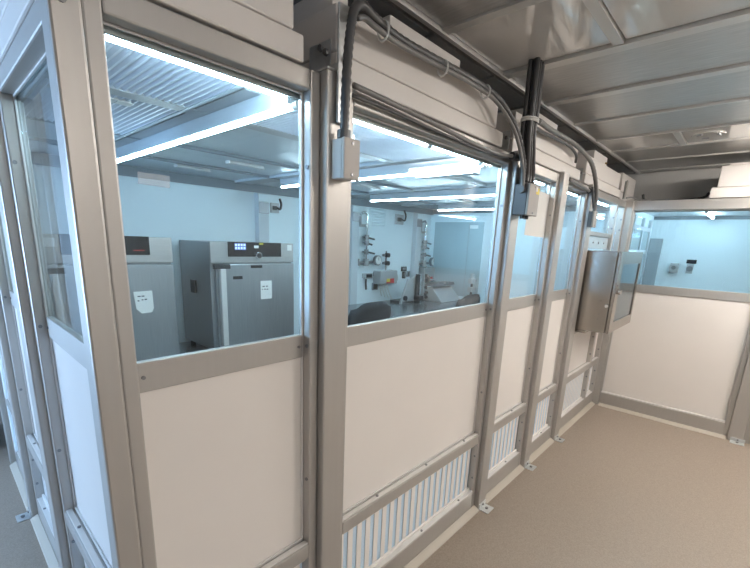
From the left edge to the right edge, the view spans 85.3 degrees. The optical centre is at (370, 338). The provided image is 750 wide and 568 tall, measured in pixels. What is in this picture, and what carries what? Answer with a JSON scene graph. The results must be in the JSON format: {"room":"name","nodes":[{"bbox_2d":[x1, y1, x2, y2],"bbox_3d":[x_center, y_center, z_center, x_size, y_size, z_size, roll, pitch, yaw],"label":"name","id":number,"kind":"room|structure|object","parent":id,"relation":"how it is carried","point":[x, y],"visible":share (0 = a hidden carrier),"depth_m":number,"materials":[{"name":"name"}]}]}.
{"room":"laboratory corridor","nodes":[
{"label":"laboratory corridor","id":0,"kind":"room"},
{"bbox_2d":[0,151,431,463],"bbox_3d":[-0.784,-0.482,4.364,0.050,2.140,4.860,14,18,41],"label":"wall","id":1,"kind":"structure","parent":0,"point":[176,211],"depth_m":3.49,"materials":[{"name":"white"}]},
{"bbox_2d":[10,461,27,510],"bbox_3d":[-2.291,0.954,2.671,0.696,0.024,0.039,14,18,41],"label":"baseboard","id":2,"kind":"structure","parent":1,"relation":"attached to","point":[17,475],"depth_m":2.70,"materials":[{"name":"beige plastic"}]},
{"bbox_2d":[114,85,244,140],"bbox_3d":[-1.204,-1.003,1.993,2.250,0.018,0.015,14,18,41],"label":"trim","id":3,"kind":"structure","parent":1,"relation":"attached to","point":[238,87],"depth_m":1.54,"materials":[{"name":"grey"}]},
{"bbox_2d":[115,87,263,148],"bbox_3d":[-1.160,-1.023,2.076,2.200,0.014,0.140,14,18,41],"label":"trim","id":4,"kind":"structure","parent":1,"relation":"attached to","point":[243,94],"depth_m":1.62,"materials":[{"name":"grey"}]},
{"bbox_2d":[116,93,298,162],"bbox_3d":[-0.887,-0.916,1.853,1.820,0.067,0.044,14,18,41],"label":"tube","id":5,"kind":"object","parent":4,"relation":"attached to","point":[263,106],"visible":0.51,"depth_m":1.58,"materials":[{"name":"white"}]},
{"bbox_2d":[30,151,433,214],"bbox_3d":[-0.716,-1.459,4.109,0.020,0.073,4.750,14,18,41],"label":"trim","id":6,"kind":"structure","parent":1,"relation":"attached to","point":[37,158],"depth_m":3.41,"materials":[{"name":"grey"}]},
{"bbox_2d":[233,154,452,182],"bbox_3d":[-0.381,-1.179,2.862,2.250,0.018,0.015,14,18,41],"label":"trim","id":7,"kind":"structure","parent":1,"relation":"attached to","point":[374,162],"depth_m":2.57,"materials":[{"name":"grey"}]},
{"bbox_2d":[238,156,457,183],"bbox_3d":[-0.336,-1.199,2.944,2.200,0.014,0.140,14,18,41],"label":"trim","id":8,"kind":"structure","parent":1,"relation":"attached to","point":[445,157],"depth_m":2.58,"materials":[{"name":"grey"}]},
{"bbox_2d":[279,157,485,187],"bbox_3d":[-0.064,-1.092,2.722,1.820,0.068,0.044,14,18,41],"label":"tube","id":9,"kind":"object","parent":8,"relation":"attached to","point":[452,164],"visible":0.82,"depth_m":2.41,"materials":[{"name":"white"}]},
{"bbox_2d":[358,211,381,265],"bbox_3d":[-0.016,-1.201,4.908,0.396,0.634,0.094,-9,18,-40],"label":"gas regulator","id":10,"kind":"object","parent":1,"relation":"attached to","point":[377,260],"visible":0.98,"depth_m":4.88,"materials":[{"name":"silver metal"}]},
{"bbox_2d":[368,207,385,226],"bbox_3d":[0.087,-1.502,4.993,0.019,0.240,0.305,14,18,41],"label":"paper sheet","id":11,"kind":"object","parent":1,"relation":"in","point":[376,216],"visible":0.84,"depth_m":4.99,"materials":[{"name":"white"}]},
{"bbox_2d":[373,251,397,298],"bbox_3d":[0.215,-0.809,5.246,0.133,0.624,0.386,14,18,41],"label":"control box","id":12,"kind":"object","parent":1,"relation":"attached to","point":[380,277],"visible":1,"depth_m":5.16,"materials":[{"name":"grey"}]},
{"bbox_2d":[419,220,433,266],"bbox_3d":[0.800,-1.347,5.776,0.396,0.634,0.094,-9,18,-40],"label":"gas regulator","id":13,"kind":"object","parent":1,"relation":"attached to","point":[423,263],"visible":0.9,"depth_m":5.76,"materials":[{"name":"silver metal"}]},
{"bbox_2d":[351,183,536,194],"bbox_3d":[0.402,-1.346,3.688,2.250,0.018,0.015,14,18,41],"label":"trim","id":14,"kind":"structure","parent":1,"relation":"attached to","point":[493,184],"depth_m":3.57,"materials":[{"name":"grey"}]},
{"bbox_2d":[406,200,576,206],"bbox_3d":[1.263,-1.541,4.632,2.200,0.014,0.140,14,18,41],"label":"trim","id":15,"kind":"structure","parent":1,"relation":"attached to","point":[567,200],"depth_m":4.93,"materials":[{"name":"grey"}]},
{"bbox_2d":[437,203,494,210],"bbox_3d":[1.306,-1.486,4.588,1.310,0.067,0.044,14,18,41],"label":"tube","id":16,"kind":"object","parent":15,"relation":"attached to","point":[489,206],"visible":0.56,"depth_m":4.73,"materials":[{"name":"white"}]},
{"bbox_2d":[254,193,268,242],"bbox_3d":[-1.045,-0.356,4.010,0.078,2.040,0.110,14,18,41],"label":"wall column","id":17,"kind":"structure","parent":0,"point":[261,200],"depth_m":3.79,"materials":[{"name":"grey"}]},
{"bbox_2d":[348,205,359,304],"bbox_3d":[-0.218,-0.532,4.883,0.078,2.040,0.110,14,18,41],"label":"wall column","id":18,"kind":"structure","parent":0,"point":[355,209],"depth_m":4.74,"materials":[{"name":"grey"}]},
{"bbox_2d":[0,404,749,567],"bbox_3d":[0.336,1.028,2.954,8.200,0.050,9.600,14,18,41],"label":"floor","id":19,"kind":"structure","parent":0,"point":[621,489],"depth_m":2.67,"materials":[{"name":"plastic"}]},
{"bbox_2d":[0,374,15,463],"bbox_3d":[-2.512,-0.150,2.706,0.080,2.136,0.090,14,18,41],"label":"post","id":20,"kind":"object","parent":19,"relation":"on","point":[3,409],"visible":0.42,"depth_m":2.84,"materials":[{"name":"metal"}]},
{"bbox_2d":[0,296,37,522],"bbox_3d":[-1.956,0.002,2.164,0.100,2.136,0.155,14,18,41],"label":"post","id":21,"kind":"object","parent":19,"relation":"on","point":[32,511],"visible":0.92,"depth_m":2.25,"materials":[{"name":"metal"}]},
{"bbox_2d":[0,213,57,559],"bbox_3d":[-1.597,0.086,1.907,0.795,2.122,0.060,14,18,41],"label":"wall panel","id":22,"kind":"object","parent":19,"relation":"on","point":[6,287],"visible":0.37,"depth_m":2.16,"materials":[{"name":"metal"}]},
{"bbox_2d":[0,115,71,567],"bbox_3d":[-1.301,0.169,1.577,0.100,2.136,0.155,14,18,41],"label":"post","id":23,"kind":"object","parent":19,"relation":"on","point":[7,206],"visible":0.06,"depth_m":1.52,"materials":[{"name":"metal"}]},
{"bbox_2d":[30,513,58,567],"bbox_3d":[-1.671,1.112,2.115,0.791,0.024,0.039,14,18,41],"label":"baseboard","id":24,"kind":"structure","parent":19,"relation":"on","point":[48,552],"depth_m":2.17,"materials":[{"name":"beige plastic"}]},
{"bbox_2d":[0,0,112,567],"bbox_3d":[-0.924,0.257,1.304,0.843,2.122,0.060,14,18,41],"label":"wall panel","id":25,"kind":"object","parent":19,"relation":"on","point":[61,352],"visible":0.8,"depth_m":1.42,"materials":[{"name":"metal"}]},
{"bbox_2d":[39,0,142,567],"bbox_3d":[-0.611,0.339,0.983,0.064,2.135,0.054,14,18,41],"label":"post","id":26,"kind":"object","parent":19,"relation":"on","point":[62,21],"visible":1,"depth_m":0.84,"materials":[{"name":"metal"}]},
{"bbox_2d":[179,341,209,353],"bbox_3d":[-1.445,0.460,3.329,0.630,0.742,1.880,14,18,41],"label":"bench","id":27,"kind":"object","parent":19,"relation":"on","point":[184,347],"visible":0.02,"depth_m":3.35,"materials":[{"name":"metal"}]},
{"bbox_2d":[42,234,179,360],"bbox_3d":[-1.780,-0.248,2.749,0.578,0.880,0.713,14,18,41],"label":"oven","id":28,"kind":"object","parent":27,"relation":"on","point":[150,268],"visible":0.56,"depth_m":2.67,"materials":[{"name":"silver metal"}]},
{"bbox_2d":[179,240,293,348],"bbox_3d":[-1.093,-0.386,3.471,0.585,0.862,0.790,14,18,41],"label":"oven","id":29,"kind":"object","parent":27,"relation":"on","point":[234,292],"visible":0.94,"depth_m":3.23,"materials":[{"name":"silver metal"}]},
{"bbox_2d":[81,0,319,567],"bbox_3d":[-0.409,0.292,1.243,0.060,2.122,0.594,14,18,41],"label":"wall panel","id":30,"kind":"object","parent":19,"relation":"on","point":[223,440],"visible":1,"depth_m":1.19,"materials":[{"name":"metal"}]},
{"bbox_2d":[315,66,351,567],"bbox_3d":[-0.136,0.243,1.461,0.155,2.136,0.102,14,18,41],"label":"post","id":31,"kind":"object","parent":19,"relation":"on","point":[333,230],"visible":0.73,"depth_m":1.38,"materials":[{"name":"metal"}]},
{"bbox_2d":[329,1,349,122],"bbox_3d":[-0.087,-0.801,1.202,0.058,0.310,0.048,14,18,41],"label":"strip","id":32,"kind":"object","parent":31,"relation":"attached to","point":[343,9],"visible":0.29,"depth_m":1.17,"materials":[{"name":"metal"}]},
{"bbox_2d":[331,129,359,181],"bbox_3d":[-0.074,-0.553,1.237,0.062,0.137,0.067,14,18,41],"label":"junction box","id":33,"kind":"object","parent":31,"relation":"attached to","point":[345,149],"visible":1,"depth_m":1.22,"materials":[{"name":"grey"}]},
{"bbox_2d":[348,301,390,324],"bbox_3d":[-0.179,0.222,3.601,0.656,1.175,0.580,14,18,41],"label":"office chair","id":34,"kind":"object","parent":19,"relation":"on","point":[379,310],"visible":0.15,"depth_m":3.23,"materials":[{"name":"grey fabric"}]},
{"bbox_2d":[348,300,457,317],"bbox_3d":[0.436,0.025,5.100,0.800,0.905,2.050,14,18,41],"label":"bench","id":35,"kind":"object","parent":19,"relation":"on","point":[397,310],"visible":0.05,"depth_m":4.84,"materials":[{"name":"metal"}]},
{"bbox_2d":[390,271,427,303],"bbox_3d":[0.499,-0.664,5.186,0.281,0.400,0.458,14,18,41],"label":"instrument","id":36,"kind":"object","parent":35,"relation":"on","point":[413,291],"visible":1,"depth_m":5.16,"materials":[{"name":"grey"}]},
{"bbox_2d":[423,275,459,302],"bbox_3d":[0.935,-0.686,5.471,0.337,0.338,0.570,14,18,41],"label":"instrument","id":37,"kind":"object","parent":35,"relation":"on","point":[438,292],"visible":0.76,"depth_m":5.40,"materials":[{"name":"grey"}]},
{"bbox_2d":[340,88,511,567],"bbox_3d":[0.276,0.145,1.965,0.060,2.122,1.211,14,18,41],"label":"wall panel","id":38,"kind":"object","parent":19,"relation":"on","point":[416,384],"visible":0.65,"depth_m":1.98,"materials":[{"name":"metal"}]},
{"bbox_2d":[403,505,478,567],"bbox_3d":[0.272,1.174,2.177,0.039,0.024,1.207,14,18,41],"label":"baseboard","id":39,"kind":"structure","parent":19,"relation":"on","point":[450,531],"depth_m":2.32,"materials":[{"name":"beige plastic"}]},
{"bbox_2d":[474,151,519,513],"bbox_3d":[0.756,0.052,2.402,0.155,2.136,0.097,14,18,41],"label":"post","id":40,"kind":"object","parent":19,"relation":"on","point":[511,222],"visible":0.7,"depth_m":2.37,"materials":[{"name":"metal"}]},
{"bbox_2d":[352,82,519,160],"bbox_3d":[0.366,-0.846,1.687,0.038,0.057,1.217,15,18,42],"label":"conduit","id":41,"kind":"object","parent":40,"relation":"attached to","point":[465,141],"visible":0.96,"depth_m":1.51,"materials":[{"name":"grey"}]},
{"bbox_2d":[512,182,539,218],"bbox_3d":[0.830,-0.740,2.172,0.086,0.195,0.155,14,18,41],"label":"junction box","id":42,"kind":"object","parent":40,"relation":"attached to","point":[525,204],"visible":0.89,"depth_m":2.14,"materials":[{"name":"grey"}]},
{"bbox_2d":[340,0,525,186],"bbox_3d":[0.358,-0.873,1.627,0.081,0.381,1.302,14,18,41],"label":"conduit","id":43,"kind":"object","parent":42,"relation":"attached to","point":[369,16],"visible":1,"depth_m":1.29,"materials":[{"name":"grey"}]},
{"bbox_2d":[485,464,523,503],"bbox_3d":[0.960,1.027,2.902,0.039,0.024,0.612,14,18,41],"label":"baseboard","id":44,"kind":"structure","parent":19,"relation":"on","point":[492,493],"depth_m":2.88,"materials":[{"name":"beige plastic"}]},
{"bbox_2d":[486,164,559,493],"bbox_3d":[0.963,-0.002,2.691,0.060,2.122,0.616,14,18,41],"label":"wall panel","id":45,"kind":"object","parent":19,"relation":"on","point":[523,314],"visible":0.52,"depth_m":2.81,"materials":[{"name":"metal"}]},
{"bbox_2d":[524,191,548,237],"bbox_3d":[1.061,-0.792,2.586,0.002,0.285,0.318,14,18,41],"label":"paper sheet","id":46,"kind":"object","parent":45,"relation":"attached to","point":[534,226],"visible":0.71,"depth_m":2.61,"materials":[{"name":"white"}]},
{"bbox_2d":[520,171,569,470],"bbox_3d":[1.243,-0.052,2.917,0.155,2.136,0.104,14,18,41],"label":"post","id":47,"kind":"object","parent":19,"relation":"on","point":[564,177],"visible":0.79,"depth_m":2.87,"materials":[{"name":"metal"}]},
{"bbox_2d":[530,181,588,454],"bbox_3d":[1.427,-0.101,3.180,0.060,2.122,0.540,14,18,41],"label":"wall panel","id":48,"kind":"object","parent":19,"relation":"on","point":[561,299],"visible":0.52,"depth_m":3.30,"materials":[{"name":"metal"}]},
{"bbox_2d":[550,184,593,442],"bbox_3d":[1.685,-0.147,3.383,0.155,2.136,0.115,14,18,41],"label":"post","id":49,"kind":"object","parent":19,"relation":"on","point":[585,236],"visible":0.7,"depth_m":3.36,"materials":[{"name":"metal"}]},
{"bbox_2d":[586,211,597,227],"bbox_3d":[1.716,-0.920,3.141,0.047,0.119,0.089,14,18,41],"label":"junction box","id":50,"kind":"object","parent":49,"relation":"attached to","point":[592,215],"visible":1,"depth_m":3.11,"materials":[{"name":"grey"}]},
{"bbox_2d":[537,118,598,210],"bbox_3d":[1.272,-1.063,2.600,0.082,0.391,1.356,14,18,40],"label":"conduit","id":51,"kind":"object","parent":50,"relation":"attached to","point":[594,189],"visible":0.91,"depth_m":2.62,"materials":[{"name":"grey"}]},
{"bbox_2d":[559,190,626,428],"bbox_3d":[2.079,-0.240,3.868,0.060,2.122,1.145,14,18,41],"label":"wall panel","id":52,"kind":"object","parent":19,"relation":"on","point":[586,347],"visible":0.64,"depth_m":3.99,"materials":[{"name":"metal"}]},
{"bbox_2d":[575,250,642,333],"bbox_3d":[2.123,-0.426,3.590,0.297,0.684,0.850,14,18,41],"label":"box","id":53,"kind":"object","parent":52,"relation":"attached to","point":[608,278],"visible":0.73,"depth_m":3.34,"materials":[{"name":"silver metal"}]},
{"bbox_2d":[592,201,634,403],"bbox_3d":[2.516,-0.327,4.283,0.123,2.130,0.070,14,18,41],"label":"post","id":54,"kind":"object","parent":19,"relation":"on","point":[629,209],"visible":0.41,"depth_m":4.32,"materials":[{"name":"metal"}]},
{"bbox_2d":[599,197,749,437],"bbox_3d":[2.967,-0.216,3.898,1.080,2.130,0.060,14,18,41],"label":"wall panel","id":55,"kind":"object","parent":19,"relation":"on","point":[681,357],"visible":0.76,"depth_m":3.92,"materials":[{"name":"metal"}]},
{"bbox_2d":[726,351,749,445],"bbox_3d":[3.376,-0.100,3.468,0.125,2.136,0.155,14,18,41],"label":"post","id":56,"kind":"object","parent":19,"relation":"on","point":[741,413],"visible":0.98,"depth_m":3.65,"materials":[{"name":"metal"}]},
{"bbox_2d":[25,118,749,216],"bbox_3d":[1.889,-1.115,2.935,5.500,0.013,6.590,14,18,41],"label":"ceiling","id":57,"kind":"structure","parent":0,"point":[239,140],"depth_m":2.66,"materials":[{"name":"white"}]},
{"bbox_2d":[23,78,176,134],"bbox_3d":[-1.128,-0.911,1.619,0.663,0.014,0.455,14,18,41],"label":"ceiling vent","id":58,"kind":"object","parent":57,"relation":"in","point":[38,104],"visible":0.38,"depth_m":1.61,"materials":[{"name":"white"}]},
{"bbox_2d":[0,0,302,64],"bbox_3d":[-0.773,-0.953,1.270,1.088,0.240,0.572,14,18,41],"label":"housing","id":59,"kind":"object","parent":57,"relation":"on","point":[267,25],"visible":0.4,"depth_m":1.03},
{"bbox_2d":[105,40,238,106],"bbox_3d":[-0.638,-0.787,1.180,0.535,0.014,0.455,14,18,41],"label":"ceiling vent","id":60,"kind":"object","parent":57,"relation":"in","point":[129,69],"visible":0.41,"depth_m":1.25,"materials":[{"name":"white"}]},
{"bbox_2d":[104,34,286,99],"bbox_3d":[-0.420,-0.736,1.091,0.018,0.058,0.566,14,18,41],"label":"tube","id":61,"kind":"object","parent":57,"relation":"attached to","point":[107,37],"visible":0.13,"depth_m":1.04,"materials":[{"name":"white"}]},
{"bbox_2d":[249,109,298,135],"bbox_3d":[-0.303,-0.894,1.681,0.329,0.013,0.245,14,18,41],"label":"ceiling vent","id":62,"kind":"object","parent":57,"relation":"in","point":[288,122],"depth_m":1.68,"materials":[{"name":"white"}]},
{"bbox_2d":[353,119,429,146],"bbox_3d":[0.086,-0.844,1.625,0.018,0.058,0.534,14,18,41],"label":"tube","id":63,"kind":"object","parent":57,"relation":"attached to","point":[354,120],"visible":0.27,"depth_m":1.61,"materials":[{"name":"white"}]},
{"bbox_2d":[292,0,502,147],"bbox_3d":[-0.119,-1.109,1.956,1.088,0.273,1.141,14,18,41],"label":"housing","id":64,"kind":"object","parent":57,"relation":"on","point":[383,68],"visible":0.4,"depth_m":1.43,"materials":[{"name":"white metal"}]},
{"bbox_2d":[352,123,447,160],"bbox_3d":[0.039,-0.959,2.010,0.374,0.013,0.699,14,18,41],"label":"ceiling panel","id":65,"kind":"object","parent":57,"relation":"in","point":[375,143],"depth_m":2.03,"materials":[{"name":"white"}]},
{"bbox_2d":[351,184,540,196],"bbox_3d":[0.447,-1.366,3.770,2.200,0.014,0.140,14,18,41],"label":"trim","id":66,"kind":"structure","parent":57,"relation":"attached to","point":[535,184],"depth_m":3.73,"materials":[{"name":"grey"}]},
{"bbox_2d":[369,187,495,201],"bbox_3d":[0.518,-1.311,3.728,1.430,0.067,0.044,14,18,41],"label":"tube","id":67,"kind":"object","parent":66,"relation":"attached to","point":[475,192],"visible":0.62,"depth_m":3.64,"materials":[{"name":"white"}]},
{"bbox_2d":[415,169,479,178],"bbox_3d":[0.441,-0.977,2.350,0.400,0.075,0.060,14,18,41],"label":"tube","id":68,"kind":"object","parent":57,"relation":"attached to","point":[468,172],"visible":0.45,"depth_m":2.32,"materials":[{"name":"white"}]},
{"bbox_2d":[495,109,579,180],"bbox_3d":[0.727,-1.290,2.849,1.088,0.273,1.144,14,18,41],"label":"housing","id":69,"kind":"object","parent":57,"relation":"on","point":[551,154],"visible":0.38,"depth_m":2.43,"materials":[{"name":"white metal"}]},
{"bbox_2d":[575,150,620,197],"bbox_3d":[1.561,-1.468,3.728,1.088,0.273,1.094,14,18,41],"label":"housing","id":70,"kind":"object","parent":57,"relation":"on","point":[608,179],"visible":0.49,"depth_m":3.27,"materials":[{"name":"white metal"}]},
{"bbox_2d":[618,173,635,200],"bbox_3d":[2.214,-1.596,4.441,1.060,0.240,0.644,14,18,41],"label":"housing","id":71,"kind":"object","parent":57,"relation":"on","point":[631,186],"visible":0.12,"depth_m":4.05,"materials":[{"name":"metal"}]},
{"bbox_2d":[709,162,749,198],"bbox_3d":[3.681,-1.329,3.463,1.150,0.280,0.730,14,18,41],"label":"housing","id":72,"kind":"object","parent":57,"relation":"on","point":[734,179],"visible":0.91,"depth_m":3.49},
{"bbox_2d":[410,213,422,277],"bbox_3d":[0.615,-0.711,5.762,0.078,2.040,0.110,14,18,41],"label":"wall column","id":73,"kind":"structure","parent":0,"point":[417,218],"depth_m":5.59,"materials":[{"name":"grey"}]},
{"bbox_2d":[432,209,608,297],"bbox_3d":[1.727,-0.609,5.307,2.340,2.140,0.050,14,18,41],"label":"wall","id":74,"kind":"structure","parent":0,"point":[526,247],"depth_m":4.97,"materials":[{"name":"white"}]},
{"bbox_2d":[28,136,436,204],"bbox_3d":[-0.320,-1.390,3.747,0.024,0.016,4.750,14,18,41],"label":"trim","id":75,"kind":"structure","parent":74,"relation":"attached to","point":[29,137],"depth_m":2.82,"materials":[{"name":"grey"}]},
{"bbox_2d":[25,116,477,202],"bbox_3d":[0.082,-1.288,3.386,0.024,0.016,4.750,14,18,41],"label":"trim","id":76,"kind":"structure","parent":74,"relation":"attached to","point":[185,146],"depth_m":2.49,"materials":[{"name":"grey"}]},
{"bbox_2d":[45,74,567,206],"bbox_3d":[0.602,-1.155,2.921,0.070,0.016,4.750,14,18,41],"label":"trim","id":77,"kind":"structure","parent":74,"relation":"attached to","point":[118,92],"depth_m":1.61,"materials":[{"name":"grey"}]},
{"bbox_2d":[427,215,492,302],"bbox_3d":[1.207,-0.674,5.731,1.000,2.030,0.030,14,18,41],"label":"door","id":78,"kind":"structure","parent":74,"relation":"in","point":[459,247],"depth_m":5.58,"materials":[{"name":"white"}]},
{"bbox_2d":[433,205,609,213],"bbox_3d":[1.735,-1.596,5.051,2.280,0.058,0.020,14,18,41],"label":"trim","id":79,"kind":"structure","parent":74,"relation":"attached to","point":[599,207],"depth_m":5.27,"materials":[{"name":"grey"}]},
{"bbox_2d":[387,0,686,172],"bbox_3d":[0.434,-1.460,2.357,8.200,0.048,9.600,14,18,41],"label":"ceiling","id":80,"kind":"structure","parent":0,"point":[389,1],"depth_m":1.92,"materials":[{"name":"grey"}]},
{"bbox_2d":[293,0,428,35],"bbox_3d":[-0.747,-1.448,2.239,2.232,0.012,0.520,14,18,41],"label":"ceiling panel","id":81,"kind":"structure","parent":80,"relation":"attached to","point":[383,8],"depth_m":1.56,"materials":[{"name":"grey metal"}]},
{"bbox_2d":[424,33,490,77],"bbox_3d":[-0.372,-1.528,2.634,2.232,0.012,0.520,14,18,41],"label":"ceiling panel","id":82,"kind":"structure","parent":80,"relation":"attached to","point":[470,66],"depth_m":1.92,"materials":[{"name":"grey metal"}]},
{"bbox_2d":[406,0,515,26],"bbox_3d":[0.993,-1.011,0.696,2.376,0.008,0.505,14,18,41],"label":"ceiling panel","id":83,"kind":"structure","parent":80,"relation":"attached to","point":[444,13],"depth_m":1.51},
{"bbox_2d":[442,0,545,34],"bbox_3d":[1.648,-0.927,0.475,3.656,0.018,0.045,14,18,41],"label":"trim","id":84,"kind":"structure","parent":80,"relation":"attached to","point":[516,5],"depth_m":1.54,"materials":[{"name":"white"}]},
{"bbox_2d":[480,75,524,110],"bbox_3d":[0.002,-1.608,3.029,2.232,0.012,0.520,14,18,41],"label":"ceiling panel","id":85,"kind":"structure","parent":80,"relation":"attached to","point":[513,98],"depth_m":2.30,"materials":[{"name":"grey metal"}]},
{"bbox_2d":[519,59,533,182],"bbox_3d":[0.778,-1.066,2.031,0.027,0.525,0.167,9,15,27],"label":"hanging cable","id":86,"kind":"object","parent":80,"relation":"hanging from","point":[530,61],"visible":0.58,"depth_m":1.94,"materials":[{"name":"grey plastic"}]},
{"bbox_2d":[452,0,610,70],"bbox_3d":[0.676,-1.266,1.707,0.491,0.008,0.500,14,18,41],"label":"ceiling panel","id":87,"kind":"structure","parent":80,"relation":"attached to","point":[548,29],"depth_m":1.68,"materials":[{"name":"grey metal"}]},
{"bbox_2d":[525,57,540,181],"bbox_3d":[0.795,-1.059,2.006,0.030,0.525,0.154,9,15,25],"label":"hanging cable","id":88,"kind":"object","parent":80,"relation":"hanging from","point":[536,67],"visible":0.89,"depth_m":1.94,"materials":[{"name":"grey plastic"}]},
{"bbox_2d":[531,62,544,183],"bbox_3d":[0.841,-1.069,2.055,0.028,0.525,0.168,9,15,27],"label":"hanging cable","id":89,"kind":"object","parent":80,"relation":"hanging from","point":[543,65],"visible":0.59,"depth_m":1.99,"materials":[{"name":"grey plastic"}]},
{"bbox_2d":[557,124,586,141],"bbox_3d":[0.751,-1.768,3.818,2.232,0.012,0.520,14,18,41],"label":"ceiling panel","id":90,"kind":"structure","parent":80,"relation":"attached to","point":[564,129],"depth_m":3.09,"materials":[{"name":"metal"}]},
{"bbox_2d":[582,0,624,45],"bbox_3d":[0.665,-1.166,1.309,0.042,0.018,1.125,14,18,41],"label":"trim","id":91,"kind":"structure","parent":80,"relation":"attached to","point":[599,11],"depth_m":1.54,"materials":[{"name":"white"}]},
{"bbox_2d":[503,7,749,78],"bbox_3d":[2.030,-1.007,0.878,3.656,0.022,0.062,14,18,41],"label":"trim","id":92,"kind":"structure","parent":80,"relation":"attached to","point":[742,15],"depth_m":1.67,"materials":[{"name":"white"}]},
{"bbox_2d":[512,20,749,100],"bbox_3d":[1.750,-1.173,1.495,2.376,0.008,0.480,14,18,41],"label":"ceiling panel","id":93,"kind":"structure","parent":80,"relation":"attached to","point":[728,45],"depth_m":1.89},
{"bbox_2d":[600,133,678,150],"bbox_3d":[2.158,-1.583,3.271,0.491,0.008,0.465,14,18,41],"label":"ceiling panel","id":94,"kind":"structure","parent":80,"relation":"attached to","point":[669,138],"depth_m":3.27,"materials":[{"name":"grey metal"}]},
{"bbox_2d":[544,62,749,106],"bbox_3d":[2.406,-1.088,1.274,3.656,0.020,0.062,14,18,41],"label":"trim","id":95,"kind":"structure","parent":80,"relation":"attached to","point":[742,66],"depth_m":2.10,"materials":[{"name":"white"}]},
{"bbox_2d":[551,70,749,122],"bbox_3d":[2.128,-1.254,1.893,2.376,0.008,0.490,14,18,41],"label":"ceiling panel","id":96,"kind":"structure","parent":80,"relation":"attached to","point":[735,85],"depth_m":2.32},
{"bbox_2d":[574,97,749,125],"bbox_3d":[2.772,-1.166,1.661,3.656,0.020,0.025,14,18,41],"label":"trim","id":97,"kind":"structure","parent":80,"relation":"attached to","point":[744,98],"depth_m":2.50,"materials":[{"name":"white"}]},
{"bbox_2d":[578,101,749,138],"bbox_3d":[2.492,-1.331,2.277,2.376,0.008,0.520,14,18,41],"label":"ceiling panel","id":98,"kind":"structure","parent":80,"relation":"attached to","point":[738,111],"depth_m":2.72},
{"bbox_2d":[596,121,749,141],"bbox_3d":[3.147,-1.246,2.057,3.656,0.020,0.024,14,18,41],"label":"trim","id":99,"kind":"structure","parent":80,"relation":"attached to","point":[743,122],"depth_m":2.90,"materials":[{"name":"white"}]},
{"bbox_2d":[603,0,749,38],"bbox_3d":[1.564,-1.040,0.911,1.833,0.008,0.500,14,18,41],"label":"ceiling panel","id":100,"kind":"structure","parent":80,"relation":"attached to","point":[634,18],"depth_m":1.49,"materials":[{"name":"grey metal"}]},
{"bbox_2d":[612,137,749,152],"bbox_3d":[3.487,-1.320,2.415,3.656,0.018,0.030,14,18,41],"label":"trim","id":101,"kind":"structure","parent":80,"relation":"attached to","point":[743,138],"depth_m":3.28,"materials":[{"name":"white"}]},
{"bbox_2d":[615,139,749,160],"bbox_3d":[3.203,-1.483,3.028,2.376,0.008,0.500,14,18,41],"label":"ceiling panel","id":102,"kind":"structure","parent":80,"relation":"attached to","point":[739,145],"depth_m":3.48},
{"bbox_2d":[629,152,749,169],"bbox_3d":[3.574,-1.563,3.419,2.376,0.008,0.530,14,18,41],"label":"ceiling panel","id":103,"kind":"structure","parent":80,"relation":"attached to","point":[739,157],"depth_m":3.88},
{"bbox_2d":[682,124,749,142],"bbox_3d":[3.046,-1.357,2.474,1.833,0.008,0.465,14,18,41],"label":"ceiling panel","id":104,"kind":"structure","parent":80,"relation":"attached to","point":[736,131],"depth_m":2.93,"materials":[{"name":"grey metal"}]},
{"bbox_2d":[635,212,653,283],"bbox_3d":[3.156,-0.490,5.091,0.040,2.120,1.950,14,18,41],"label":"wall","id":105,"kind":"structure","parent":0,"point":[641,215],"depth_m":5.18,"materials":[{"name":"white"}]},
{"bbox_2d":[558,401,594,436],"bbox_3d":[2.073,0.789,4.077,0.039,0.024,1.133,14,18,41],"label":"baseboard","id":106,"kind":"structure","parent":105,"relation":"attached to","point":[585,409],"depth_m":4.03,"materials":[{"name":"beige plastic"}]},
{"bbox_2d":[628,215,652,283],"bbox_3d":[3.113,-0.435,5.004,0.030,2.050,1.550,14,18,41],"label":"window","id":107,"kind":"structure","parent":105,"relation":"in","point":[640,235],"depth_m":5.03,"materials":[{"name":"blue"}]},
{"bbox_2d":[598,402,726,438],"bbox_3d":[2.894,0.814,4.106,1.073,0.024,0.039,14,18,41],"label":"baseboard","id":108,"kind":"structure","parent":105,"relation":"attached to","point":[599,403],"depth_m":4.06,"materials":[{"name":"beige plastic"}]},
{"bbox_2d":[626,167,721,200],"bbox_3d":[2.754,-1.763,4.859,8.200,0.350,0.040,14,18,41],"label":"wall","id":109,"kind":"structure","parent":0,"point":[694,183],"depth_m":4.36,"materials":[{"name":"white"}]},
{"bbox_2d":[390,0,640,174],"bbox_3d":[0.235,-1.252,1.612,0.020,0.024,8.200,14,18,41],"label":"trim","id":110,"kind":"structure","parent":109,"relation":"attached to","point":[407,7],"depth_m":1.91,"materials":[{"name":"silver metal"}]},
{"bbox_2d":[650,219,749,293],"bbox_3d":[4.952,-0.336,4.743,3.100,2.120,0.050,14,18,41],"label":"wall","id":111,"kind":"structure","parent":0,"point":[720,248],"depth_m":5.19,"materials":[{"name":"white"}]},
{"bbox_2d":[642,238,662,284],"bbox_3d":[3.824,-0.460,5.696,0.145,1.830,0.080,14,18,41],"label":"door","id":112,"kind":"structure","parent":111,"relation":"in","point":[655,245],"depth_m":5.56,"materials":[{"name":"grey"}]},
{"bbox_2d":[654,216,749,219],"bbox_3d":[4.968,-1.337,4.477,3.100,0.040,0.020,14,18,41],"label":"trim","id":113,"kind":"structure","parent":111,"relation":"attached to","point":[670,217],"depth_m":5.17,"materials":[{"name":"grey"}]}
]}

